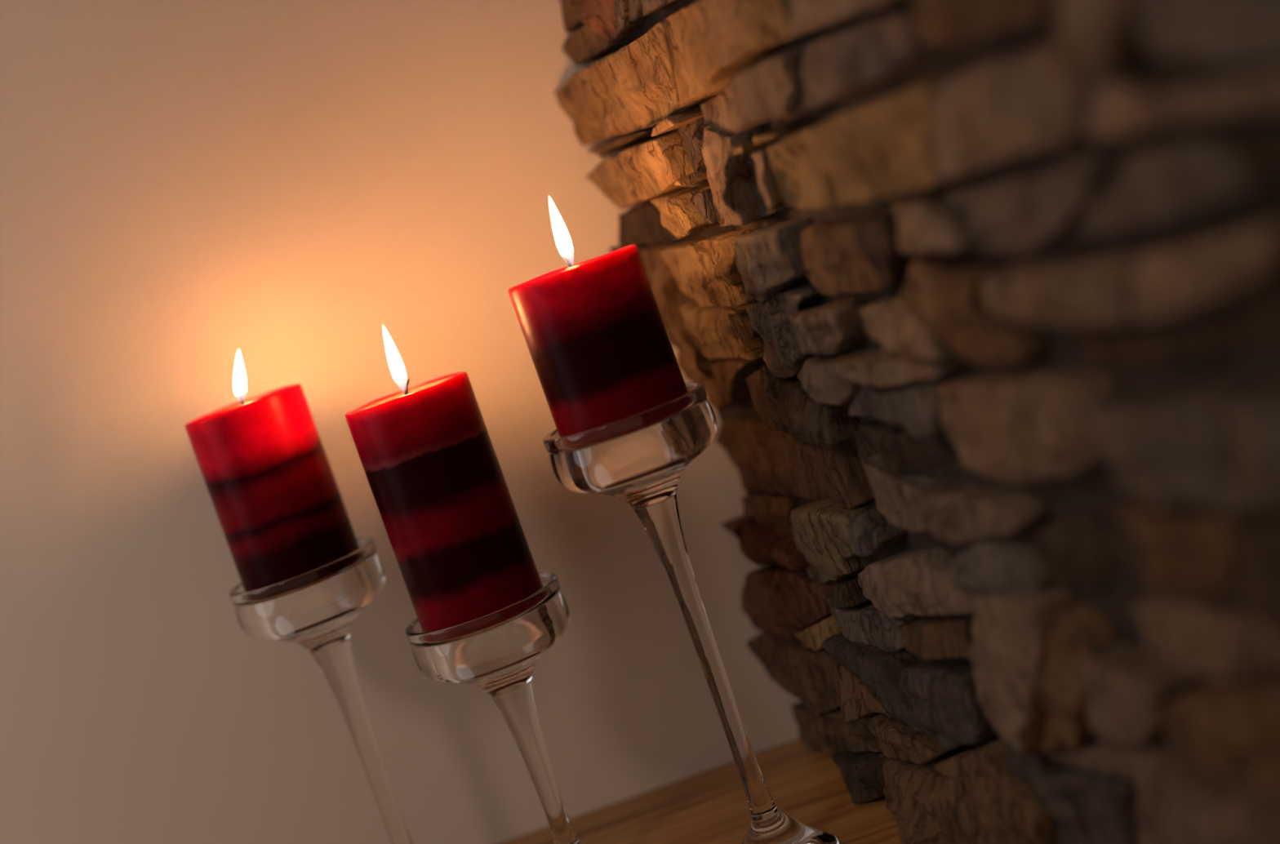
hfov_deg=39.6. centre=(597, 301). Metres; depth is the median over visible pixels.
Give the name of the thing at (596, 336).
pillar candle
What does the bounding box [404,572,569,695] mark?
cup
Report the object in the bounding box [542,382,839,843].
candle holder
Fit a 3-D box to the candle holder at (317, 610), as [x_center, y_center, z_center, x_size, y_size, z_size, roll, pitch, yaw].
[-0.135,0.254,1.030,0.088,0.217,0.088,-19,3,0]
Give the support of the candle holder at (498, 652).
on the wooden shelf
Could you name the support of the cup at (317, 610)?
on the candle holder at (317, 610)
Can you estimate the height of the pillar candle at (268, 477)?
0.136 m
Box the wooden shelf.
[499,737,901,843]
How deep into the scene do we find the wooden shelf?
1.04 m
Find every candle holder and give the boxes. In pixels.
[228,537,413,843]
[404,572,583,843]
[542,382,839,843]
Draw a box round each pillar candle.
[185,350,359,591]
[345,325,542,631]
[508,195,688,437]
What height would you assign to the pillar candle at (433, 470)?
0.169 m
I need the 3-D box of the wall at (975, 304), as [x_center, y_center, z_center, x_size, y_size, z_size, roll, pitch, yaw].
[0.182,-0.095,0.623,0.174,2.500,1.040,-20,3,-14]
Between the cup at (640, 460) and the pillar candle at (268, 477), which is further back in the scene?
the pillar candle at (268, 477)
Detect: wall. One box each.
[0,0,801,843]
[554,0,1279,843]
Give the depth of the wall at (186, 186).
1.10 m
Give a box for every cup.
[228,537,385,653]
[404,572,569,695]
[542,382,717,509]

